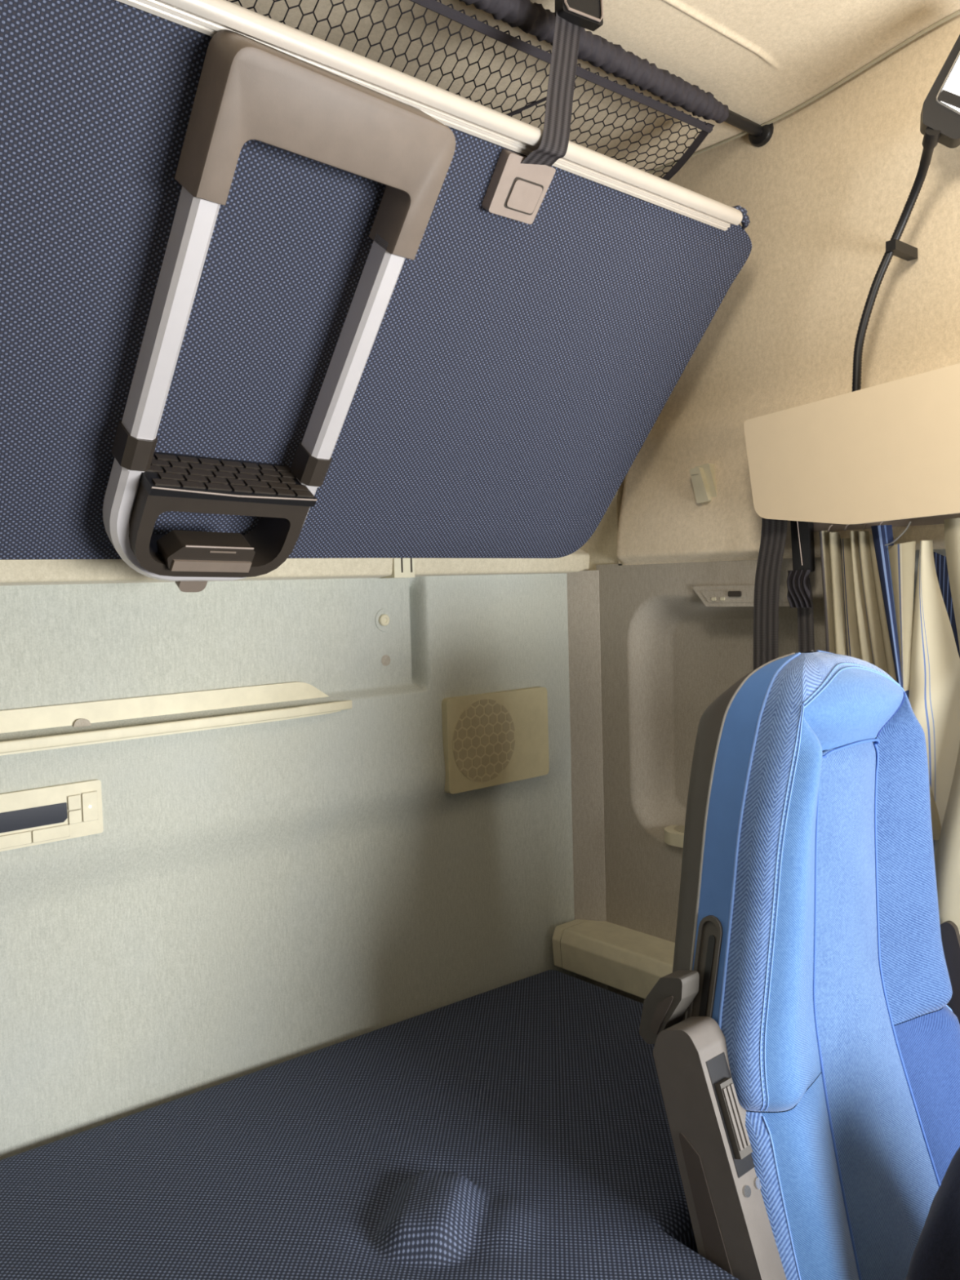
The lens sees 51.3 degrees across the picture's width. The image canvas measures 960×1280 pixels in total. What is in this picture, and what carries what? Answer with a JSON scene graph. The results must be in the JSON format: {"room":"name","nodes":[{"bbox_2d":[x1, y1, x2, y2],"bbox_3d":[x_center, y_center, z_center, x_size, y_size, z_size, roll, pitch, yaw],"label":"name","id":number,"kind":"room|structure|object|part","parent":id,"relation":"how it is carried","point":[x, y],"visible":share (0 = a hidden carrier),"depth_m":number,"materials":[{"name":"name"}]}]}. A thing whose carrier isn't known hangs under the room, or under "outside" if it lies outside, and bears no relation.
{"room":"vehicle interior","nodes":[
{"label":"vehicle interior","id":0,"kind":"room"},
{"bbox_2d":[0,573,575,1159],"bbox_3d":[-0.635,0.649,1.206,2.150,1.426,0.044,-4,4,-41],"label":"wall","id":1,"kind":"structure","parent":0,"point":[251,898],"depth_m":1.46,"materials":[{"name":"plastic"}]},
{"bbox_2d":[0,779,103,851],"bbox_3d":[-0.665,0.227,1.148,0.456,0.069,0.029,-4,4,-41],"label":"control panel","id":2,"kind":"object","parent":1,"relation":"attached to","point":[49,814],"visible":1,"depth_m":1.25,"materials":[{"name":"beige plastic"}]},
{"bbox_2d":[0,681,351,755],"bbox_3d":[-0.617,0.115,1.184,1.110,0.050,0.056,-4,4,-41],"label":"shelf","id":3,"kind":"object","parent":1,"relation":"attached to","point":[84,713],"visible":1,"depth_m":1.34,"materials":[{"name":"beige plastic"}]},
{"bbox_2d":[0,548,589,585],"bbox_3d":[-0.624,-0.087,1.171,2.205,0.050,0.056,-4,4,-41],"label":"trim","id":4,"kind":"structure","parent":1,"relation":"attached to","point":[42,571],"depth_m":1.48,"materials":[{"name":"plastic"}]},
{"bbox_2d":[374,608,394,666],"bbox_3d":[-0.152,-0.004,1.607,0.038,0.093,0.008,-4,4,-41],"label":"stud","id":5,"kind":"object","parent":1,"relation":"attached to","point":[384,620],"visible":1,"depth_m":1.60,"materials":[{"name":"plastic"}]},
{"bbox_3d":[-0.154,-0.032,1.607,0.038,0.038,0.004,-4,4,-41],"label":"dish","id":6,"kind":"part","parent":5,"relation":"part of","materials":[{"name":"plastic"}]},
{"bbox_2d":[380,558,414,577],"bbox_3d":[-0.131,-0.116,1.587,0.040,0.034,0.040,-4,4,-41],"label":"bracket","id":7,"kind":"object","parent":1,"relation":"attached to","point":[402,567],"visible":0.62,"depth_m":1.57,"materials":[{"name":"beige plastic"}]},
{"bbox_2d":[441,686,549,794],"bbox_3d":[0.025,0.171,1.748,0.235,0.160,0.034,-4,4,-41],"label":"speaker cover","id":8,"kind":"object","parent":1,"relation":"attached to","point":[491,739],"visible":0.98,"depth_m":1.73,"materials":[{"name":"beige plastic"}]},
{"bbox_2d":[452,698,515,782],"bbox_3d":[0.007,0.172,1.713,0.144,0.144,0.003,-4,4,-41],"label":"grille","id":9,"kind":"object","parent":8,"relation":"attached to","point":[483,730],"depth_m":1.71,"materials":[{"name":"beige plastic"}]},
{"bbox_2d":[0,0,751,559],"bbox_3d":[-0.471,-0.339,0.952,2.076,0.516,0.428,-4,4,-41],"label":"bunk","id":10,"kind":"object","parent":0,"point":[515,374],"visible":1,"depth_m":1.16,"materials":[{"name":"blue cloth"},{"name":"cream plastic"}]},
{"bbox_2d":[102,30,455,592],"bbox_3d":[-0.240,-0.310,1.104,0.264,0.509,0.384,-5,5,-44],"label":"ladder","id":11,"kind":"object","parent":10,"relation":"attached to","point":[248,89],"visible":1,"depth_m":1.05,"materials":[{"name":"beige plastic"}]},
{"bbox_3d":[-0.324,-0.315,1.028,0.028,0.305,0.038,-2,39,-42],"label":"rail","id":12,"kind":"part","parent":11,"relation":"part of","materials":[{"name":"metal"}]},
{"bbox_3d":[-0.322,-0.144,1.201,0.207,0.120,0.066,-2,39,-42],"label":"insert frame","id":13,"kind":"part","parent":11,"relation":"part of","materials":[{"name":"plastic"}]},
{"bbox_3d":[-0.158,-0.322,1.181,0.028,0.305,0.038,-2,39,-42],"label":"rail","id":14,"kind":"part","parent":11,"relation":"part of","materials":[{"name":"metal"}]},
{"bbox_3d":[-0.383,-0.554,0.776,1.982,0.054,0.044,-4,41,-41],"label":"edge rail","id":15,"kind":"part","parent":10,"relation":"part of","materials":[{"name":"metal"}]},
{"bbox_2d":[227,0,959,172],"bbox_3d":[0.099,-0.771,0.284,2.206,0.099,2.350,-4,4,-41],"label":"ceiling","id":16,"kind":"structure","parent":0,"point":[762,60],"depth_m":1.38,"materials":[{"name":"fabric"}]},
{"bbox_2d":[226,0,773,181],"bbox_3d":[-0.500,-0.684,0.974,2.211,0.144,0.440,-4,4,-41],"label":"net","id":17,"kind":"object","parent":16,"relation":"hanging from","point":[533,19],"visible":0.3,"depth_m":1.32,"materials":[{"name":"black fabric"}]},
{"bbox_3d":[-0.105,-0.686,1.343,0.405,0.076,0.004,-2,3,1],"label":"draw cord","id":18,"kind":"part","parent":17,"relation":"part of","materials":[{"name":"black fabric"}]},
{"bbox_2d":[481,0,603,224],"bbox_3d":[0.075,-0.657,1.189,0.129,0.299,0.089,-4,4,-41],"label":"strap","id":19,"kind":"object","parent":16,"relation":"hanging from","point":[519,184],"visible":1,"depth_m":1.18,"materials":[{"name":"black fabric"}]},
{"bbox_2d":[647,9,959,173],"bbox_3d":[0.589,-0.825,1.383,0.004,0.065,1.240,-4,4,-41],"label":"trim","id":20,"kind":"structure","parent":16,"relation":"attached to","point":[957,12],"depth_m":1.46,"materials":[{"name":"beige plastic"}]},
{"bbox_2d":[595,556,826,1003],"bbox_3d":[0.639,0.592,1.470,0.066,1.440,1.155,-4,4,-41],"label":"wall","id":21,"kind":"structure","parent":0,"point":[667,655],"depth_m":1.80,"materials":[{"name":"plastic"}]},
{"bbox_2d":[566,569,607,989],"bbox_3d":[0.209,0.584,1.905,0.056,1.430,0.082,-4,4,-41],"label":"trim","id":22,"kind":"structure","parent":21,"relation":"attached to","point":[583,586],"depth_m":1.86,"materials":[{"name":"plastic"}]},
{"bbox_2d":[551,919,675,999],"bbox_3d":[0.301,0.570,1.732,0.096,0.073,0.397,-4,4,-41],"label":"box","id":23,"kind":"object","parent":21,"relation":"attached to","point":[623,958],"visible":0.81,"depth_m":1.76,"materials":[{"name":"beige plastic"}]},
{"bbox_2d":[664,825,684,848],"bbox_3d":[0.420,0.343,1.695,0.088,0.024,0.235,-4,4,-41],"label":"tray","id":24,"kind":"object","parent":21,"relation":"attached to","point":[673,834],"visible":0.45,"depth_m":1.73,"materials":[{"name":"beige plastic"}]},
{"bbox_2d":[689,463,716,502],"bbox_3d":[0.378,-0.258,1.649,0.045,0.064,0.045,-4,4,-41],"label":"coat hook","id":25,"kind":"object","parent":21,"relation":"attached to","point":[703,477],"visible":0.82,"depth_m":1.64,"materials":[{"name":"beige plastic"}]},
{"bbox_3d":[0.383,-0.258,1.653,0.033,0.064,0.044,-4,4,-41],"label":"plate","id":26,"kind":"part","parent":25,"relation":"part of","materials":[{"name":"beige plastic"}]},
{"bbox_2d":[693,584,790,606],"bbox_3d":[0.423,-0.071,1.604,0.014,0.034,0.194,-4,4,-41],"label":"control panel","id":27,"kind":"object","parent":21,"relation":"attached to","point":[719,595],"visible":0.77,"depth_m":1.62,"materials":[{"name":"plastic"}]},
{"bbox_2d":[728,591,741,596],"bbox_3d":[0.410,-0.074,1.610,0.004,0.009,0.024,-4,4,-41],"label":"rocker switch","id":28,"kind":"object","parent":27,"relation":"attached to","point":[731,593],"depth_m":1.61,"materials":[{"name":"plastic"}]},
{"bbox_2d":[616,13,959,565],"bbox_3d":[0.629,-0.488,1.358,0.072,0.736,1.152,-4,4,-41],"label":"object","id":29,"kind":"structure","parent":21,"relation":"attached to","point":[823,199],"depth_m":1.52,"materials":[{"name":"fabric"}]},
{"bbox_2d":[743,363,959,524],"bbox_3d":[0.675,-0.270,1.254,0.112,0.227,0.726,-4,4,-41],"label":"upper cabinet","id":30,"kind":"object","parent":21,"relation":"attached to","point":[889,451],"visible":1,"depth_m":1.35,"materials":[{"name":"beige plastic"}]},
{"bbox_2d":[753,517,814,670],"bbox_3d":[0.473,0.554,1.535,0.030,1.517,0.106,-4,4,-41],"label":"belt","id":31,"kind":"object","parent":30,"relation":"hanging from","point":[774,531],"visible":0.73,"depth_m":1.49,"materials":[{"name":"black fabric"}]},
{"bbox_2d":[819,517,959,933],"bbox_3d":[0.619,0.199,1.327,0.043,0.725,0.379,-4,4,-41],"label":"curtain","id":32,"kind":"object","parent":30,"relation":"hanging from","point":[868,580],"visible":0.51,"depth_m":1.34,"materials":[{"name":"fabric"}]},
{"bbox_3d":[0.612,0.178,1.333,0.024,0.620,0.094,-4,4,-41],"label":"loose panel","id":33,"kind":"part","parent":32,"relation":"part of","materials":[{"name":"beige fabric"}]},
{"bbox_3d":[0.679,0.202,1.266,0.209,0.724,0.032,1,4,42],"label":"panel","id":34,"kind":"part","parent":32,"relation":"part of","materials":[{"name":"beige fabric"}]},
{"bbox_2d":[851,34,959,391],"bbox_3d":[0.594,-0.533,1.315,0.105,0.505,0.228,-4,4,-31],"label":"reading lamp","id":35,"kind":"object","parent":30,"relation":"attached to","point":[940,119],"visible":0.87,"depth_m":1.27,"materials":[{"name":"black plastic"}]},
{"bbox_2d":[813,513,959,532],"bbox_3d":[0.735,-0.159,1.227,0.030,0.013,0.700,-4,4,-41],"label":"trim","id":36,"kind":"structure","parent":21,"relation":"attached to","point":[931,520],"depth_m":1.39,"materials":[{"name":"beige plastic"}]},
{"bbox_2d":[912,548,946,613],"bbox_3d":[0.753,0.106,1.244,0.003,0.470,0.590,-4,4,-41],"label":"window","id":37,"kind":"structure","parent":21,"relation":"in","point":[942,552],"depth_m":1.39,"materials":[{"name":"clear glass"}]},
{"bbox_3d":[0.140,1.404,0.463,2.450,0.040,2.460,-4,4,-41],"label":"floor","id":38,"kind":"structure","parent":0,"visible":0},
{"bbox_2d":[0,969,738,1279],"bbox_3d":[-0.369,0.991,0.893,2.059,0.764,0.798,-4,4,-41],"label":"bunk","id":39,"kind":"object","parent":38,"relation":"on","point":[519,1130],"visible":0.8,"depth_m":1.19,"materials":[{"name":"fabric"}]},
{"bbox_2d":[639,649,959,1279],"bbox_3d":[0.558,0.679,1.036,0.489,1.320,0.686,-4,4,-41],"label":"seat","id":40,"kind":"object","parent":38,"relation":"on","point":[804,1027],"visible":0.97,"depth_m":1.11,"materials":[{"name":"blue fabric"}]},
{"bbox_3d":[0.208,0.403,1.101,0.030,0.087,0.061,-4,4,-41],"label":"recline lever","id":41,"kind":"part","parent":40,"relation":"part of","materials":[{"name":"plastic"}]},
{"bbox_3d":[0.280,0.637,1.017,0.047,0.461,0.216,-4,4,-41],"label":"armrest","id":42,"kind":"part","parent":40,"relation":"part of","materials":[{"name":"plastic"}]},
{"bbox_3d":[0.258,0.489,1.024,0.020,0.073,0.036,-4,4,-41],"label":"release lever","id":43,"kind":"part","parent":40,"relation":"part of","materials":[{"name":"plastic"}]},
{"bbox_3d":[0.346,0.471,1.101,0.212,0.899,0.162,-4,4,-41],"label":"panel","id":44,"kind":"part","parent":40,"relation":"part of","materials":[{"name":"blue fabric"}]},
{"bbox_3d":[0.435,0.075,1.148,0.230,0.090,0.033,-4,4,-41],"label":"headrest panel","id":45,"kind":"part","parent":40,"relation":"part of","materials":[{"name":"blue fabric"}]},
{"bbox_3d":[0.527,0.457,1.260,0.212,0.899,0.162,-4,4,-41],"label":"panel","id":46,"kind":"part","parent":40,"relation":"part of","materials":[{"name":"blue fabric"}]},
{"bbox_3d":[0.478,0.518,1.138,0.230,0.794,0.127,-4,4,-41],"label":"panel","id":47,"kind":"part","parent":40,"relation":"part of","materials":[{"name":"blue fabric"}]},
{"bbox_2d":[905,1146,959,1279],"bbox_3d":[0.562,0.612,0.961,0.310,0.352,0.283,-4,4,-41],"label":"jacket","id":48,"kind":"object","parent":40,"relation":"on","point":[936,1253],"visible":1,"depth_m":0.97,"materials":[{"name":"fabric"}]},
{"bbox_3d":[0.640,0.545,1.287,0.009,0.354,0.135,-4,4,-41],"label":"armrest","id":49,"kind":"part","parent":40,"relation":"part of","materials":[{"name":"plastic"}]},
{"label":"wall","id":50,"kind":"structure","parent":0,"visible":0},
{"bbox_2d":[579,477,625,570],"bbox_3d":[0.211,-0.475,1.845,0.030,0.692,0.124,-4,4,-41],"label":"trim","id":51,"kind":"structure","parent":50,"relation":"attached to","point":[601,547],"depth_m":1.82,"materials":[{"name":"plastic"}]}
]}

